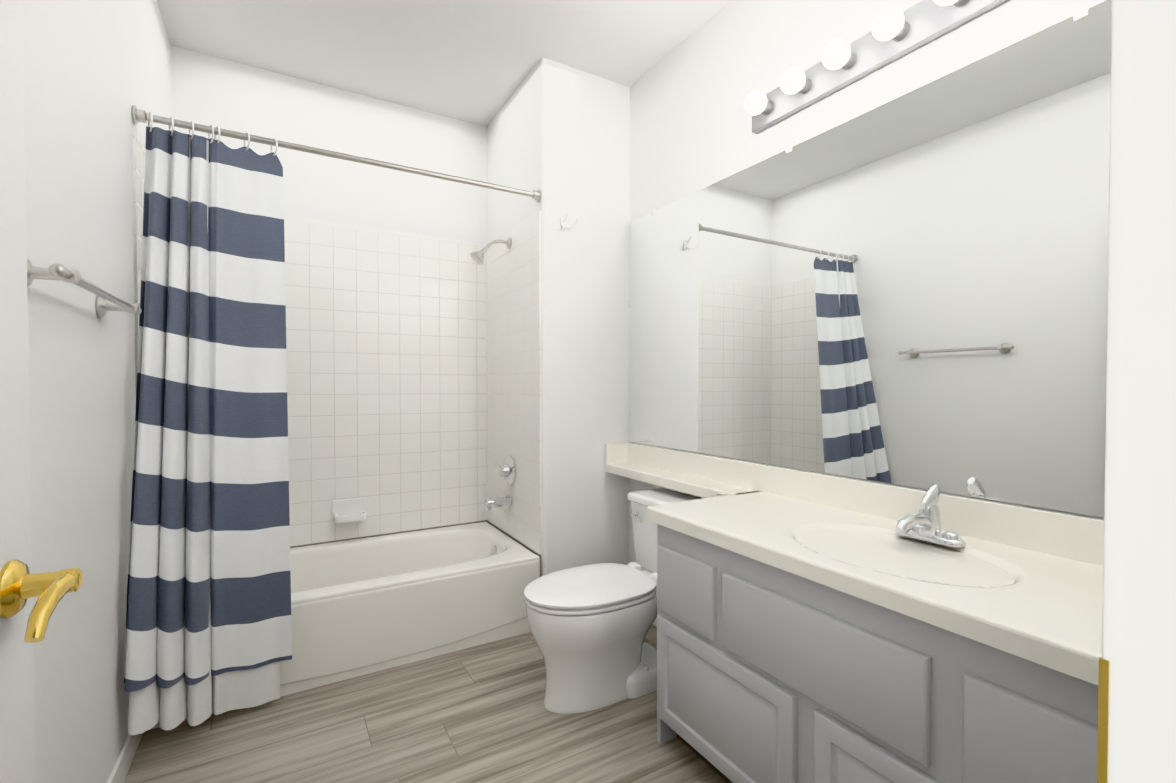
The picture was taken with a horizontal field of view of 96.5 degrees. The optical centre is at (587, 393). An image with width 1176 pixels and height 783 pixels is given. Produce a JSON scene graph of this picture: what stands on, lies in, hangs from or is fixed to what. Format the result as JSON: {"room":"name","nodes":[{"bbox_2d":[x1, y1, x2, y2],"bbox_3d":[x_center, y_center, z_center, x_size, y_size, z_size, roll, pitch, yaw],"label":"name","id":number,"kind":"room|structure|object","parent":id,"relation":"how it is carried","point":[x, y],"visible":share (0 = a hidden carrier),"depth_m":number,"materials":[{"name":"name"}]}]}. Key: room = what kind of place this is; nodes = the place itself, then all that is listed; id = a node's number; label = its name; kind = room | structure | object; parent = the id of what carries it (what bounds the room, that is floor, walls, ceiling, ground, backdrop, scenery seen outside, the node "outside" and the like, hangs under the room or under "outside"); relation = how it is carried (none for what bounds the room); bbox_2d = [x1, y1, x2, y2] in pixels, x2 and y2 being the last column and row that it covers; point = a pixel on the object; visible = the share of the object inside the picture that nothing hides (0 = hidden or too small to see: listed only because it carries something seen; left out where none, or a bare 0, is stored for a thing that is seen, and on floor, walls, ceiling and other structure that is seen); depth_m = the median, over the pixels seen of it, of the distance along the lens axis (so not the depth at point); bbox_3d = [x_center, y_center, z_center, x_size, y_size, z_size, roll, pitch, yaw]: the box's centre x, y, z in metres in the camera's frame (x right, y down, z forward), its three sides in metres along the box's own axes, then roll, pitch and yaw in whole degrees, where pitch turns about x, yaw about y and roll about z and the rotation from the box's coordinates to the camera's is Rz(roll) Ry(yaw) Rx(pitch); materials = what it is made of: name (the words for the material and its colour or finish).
{"room":"bathroom","nodes":[
{"label":"bathroom","id":0,"kind":"room"},
{"bbox_2d":[23,0,171,782],"bbox_3d":[-0.874,-0.198,0.531,0.120,2.750,4.585,-1,1,-30],"label":"wall","id":1,"kind":"structure","parent":0,"point":[95,71],"depth_m":1.31,"materials":[{"name":"paint"}]},
{"bbox_2d":[27,259,141,317],"bbox_3d":[-1.162,-0.234,1.228,0.084,0.062,0.635,-1,1,-30],"label":"towel rail","id":2,"kind":"object","parent":1,"relation":"attached to","point":[55,271],"visible":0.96,"depth_m":1.09,"materials":[{"name":"silver metal"}]},
{"bbox_2d":[107,732,143,782],"bbox_3d":[-0.972,1.127,0.850,0.012,0.090,2.182,-1,1,-30],"label":"baseboard","id":3,"kind":"structure","parent":1,"relation":"attached to","point":[122,765],"depth_m":1.58,"materials":[{"name":"paint"}]},
{"bbox_2d":[132,136,144,389],"bbox_3d":[-1.720,-0.035,2.109,0.008,1.675,0.757,-1,1,-30],"label":"wall tile","id":4,"kind":"structure","parent":1,"relation":"attached to","point":[138,175],"depth_m":1.79,"materials":[{"name":"white tile"}]},
{"bbox_2d":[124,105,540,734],"bbox_3d":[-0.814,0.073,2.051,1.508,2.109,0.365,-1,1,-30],"label":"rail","id":5,"kind":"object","parent":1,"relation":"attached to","point":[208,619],"visible":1,"depth_m":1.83,"materials":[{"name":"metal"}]},
{"bbox_2d":[124,112,291,734],"bbox_3d":[-1.264,0.083,1.788,0.434,2.096,0.365,-1,1,-30],"label":"shower curtain","id":6,"kind":"object","parent":5,"relation":"hanging from","point":[209,628],"depth_m":1.82,"materials":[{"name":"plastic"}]},
{"bbox_2d":[171,45,486,246],"bbox_3d":[-1.077,-0.236,2.998,2.018,2.750,0.120,-1,1,-30],"label":"wall","id":7,"kind":"structure","parent":0,"point":[208,90],"depth_m":2.79,"materials":[{"name":"paint"}]},
{"bbox_2d":[284,219,486,547],"bbox_3d":[-1.264,-0.046,2.818,1.512,1.675,0.008,-1,1,-30],"label":"wall tile","id":8,"kind":"structure","parent":7,"relation":"attached to","point":[386,343],"depth_m":2.89,"materials":[{"name":"white tile"}]},
{"bbox_2d":[332,497,366,523],"bbox_3d":[-1.256,0.617,2.774,0.166,0.108,0.090,-1,1,-30],"label":"soap dish","id":9,"kind":"object","parent":8,"relation":"attached to","point":[348,510],"visible":1,"depth_m":2.78,"materials":[{"name":"ceramic"}]},
{"bbox_2d":[124,624,727,782],"bbox_3d":[0.049,1.218,1.093,2.258,0.100,4.585,-1,1,-30],"label":"floor","id":10,"kind":"structure","parent":0,"point":[478,714],"depth_m":1.77,"materials":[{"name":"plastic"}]},
{"bbox_2d":[149,522,539,729],"bbox_3d":[-1.070,0.967,2.495,1.498,0.360,0.767,-1,1,-30],"label":"bathtub","id":11,"kind":"object","parent":10,"relation":"on","point":[362,606],"visible":0.65,"depth_m":2.33,"materials":[{"name":"ceramic"}]},
{"bbox_2d":[524,488,701,713],"bbox_3d":[0.123,0.799,2.088,0.792,0.708,0.448,-1,1,-30],"label":"toilet","id":12,"kind":"object","parent":10,"relation":"on","point":[590,626],"visible":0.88,"depth_m":1.92,"materials":[{"name":"ceramic"}]},
{"bbox_2d":[646,514,1098,782],"bbox_3d":[0.762,0.795,1.327,0.536,0.740,1.259,-1,1,-30],"label":"bathroom vanity","id":13,"kind":"object","parent":10,"relation":"on","point":[812,627],"depth_m":1.16,"materials":[{"name":"wood"}]},
{"bbox_2d":[605,462,1102,677],"bbox_3d":[0.529,0.397,1.710,0.546,0.045,2.166,-1,1,-30],"label":"countertop","id":14,"kind":"structure","parent":13,"relation":"on","point":[1035,603],"depth_m":1.20,"materials":[{"name":"beige stone"}]},
{"bbox_2d":[895,484,965,546],"bbox_3d":[0.849,0.309,1.347,0.190,0.140,0.164,-1,1,-30],"label":"faucet","id":15,"kind":"object","parent":14,"relation":"on","point":[922,529],"depth_m":1.35,"materials":[{"name":"silver metal"}]},
{"bbox_2d":[156,0,731,126],"bbox_3d":[0.049,-1.631,1.049,2.258,0.100,4.585,-1,1,-30],"label":"ceiling","id":16,"kind":"structure","parent":0,"point":[473,61],"depth_m":2.38,"materials":[{"name":"paint"}]},
{"bbox_2d":[487,58,629,576],"bbox_3d":[-0.197,-0.236,2.989,0.506,2.750,0.785,-1,1,-30],"label":"wall","id":17,"kind":"structure","parent":0,"point":[558,135],"depth_m":2.64,"materials":[{"name":"paint"}]},
{"bbox_2d":[486,211,540,556],"bbox_3d":[-0.421,-0.047,2.867,0.008,1.675,0.757,-1,1,-30],"label":"wall tile","id":18,"kind":"structure","parent":17,"relation":"attached to","point":[513,297],"depth_m":2.79,"materials":[{"name":"white tile"}]},
{"bbox_2d":[470,237,510,264],"bbox_3d":[-0.521,-0.766,2.802,0.216,0.164,0.080,-1,1,-30],"label":"shower head","id":19,"kind":"object","parent":18,"relation":"attached to","point":[477,257],"visible":1,"depth_m":2.78},
{"bbox_2d":[484,495,511,509],"bbox_3d":[-0.489,0.589,2.841,0.142,0.066,0.060,-1,1,-30],"label":"tub spout","id":20,"kind":"object","parent":18,"relation":"attached to","point":[493,502],"visible":0.98,"depth_m":2.82,"materials":[{"name":"silver metal"}]},
{"bbox_2d":[498,456,515,485],"bbox_3d":[-0.456,0.421,2.858,0.065,0.164,0.164,-1,1,-30],"label":"tub valve","id":21,"kind":"object","parent":18,"relation":"attached to","point":[507,470],"visible":1,"depth_m":2.83,"materials":[{"name":"silver metal"}]},
{"bbox_2d":[559,213,577,229],"bbox_3d":[-0.106,-0.834,2.541,0.101,0.075,0.061,-1,1,-30],"label":"robe hook","id":22,"kind":"object","parent":17,"relation":"attached to","point":[563,223],"visible":0.98,"depth_m":2.55,"materials":[{"name":"plastic"}]},
{"bbox_2d":[629,0,1104,570],"bbox_3d":[0.972,-0.215,1.610,0.120,2.750,4.585,-1,1,-30],"label":"wall","id":23,"kind":"structure","parent":0,"point":[691,124],"depth_m":2.04,"materials":[{"name":"paint"}]},
{"bbox_2d":[625,442,1103,569],"bbox_3d":[0.756,0.323,1.842,0.020,0.102,2.166,-1,1,-30],"label":"backsplash","id":24,"kind":"structure","parent":23,"relation":"attached to","point":[1074,538],"depth_m":1.46,"materials":[{"name":"beige stone"}]},
{"bbox_2d":[628,0,1111,517],"bbox_3d":[0.758,-0.314,1.843,0.009,1.162,2.150,-1,1,-30],"label":"mirror","id":25,"kind":"object","parent":23,"relation":"attached to","point":[910,288],"visible":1,"depth_m":1.52,"materials":[{"name":"clear glass"}]},
{"bbox_2d":[744,0,1007,133],"bbox_3d":[0.917,-1.050,1.435,0.136,0.115,1.290,-1,1,-30],"label":"light bar","id":26,"kind":"object","parent":23,"relation":"attached to","point":[894,34],"visible":1,"depth_m":1.60,"materials":[{"name":"white"}]},
{"bbox_3d":[0.475,-0.195,0.342,2.018,2.750,0.120,-1,1,-30],"label":"wall","id":27,"kind":"structure","parent":0,"visible":0},
{"bbox_2d":[0,0,83,782],"bbox_3d":[-0.517,0.158,0.314,0.159,2.020,0.771,-1,1,-30],"label":"door","id":28,"kind":"structure","parent":27,"relation":"in","point":[23,624],"depth_m":0.61,"materials":[{"name":"paint"}]},
{"bbox_2d":[1097,0,1175,782],"bbox_3d":[0.050,0.131,0.105,0.900,2.105,0.134,-1,1,-30],"label":"door frame","id":29,"kind":"structure","parent":27,"relation":"attached to","point":[1137,707],"depth_m":0.34,"materials":[{"name":"paint"}]}
]}

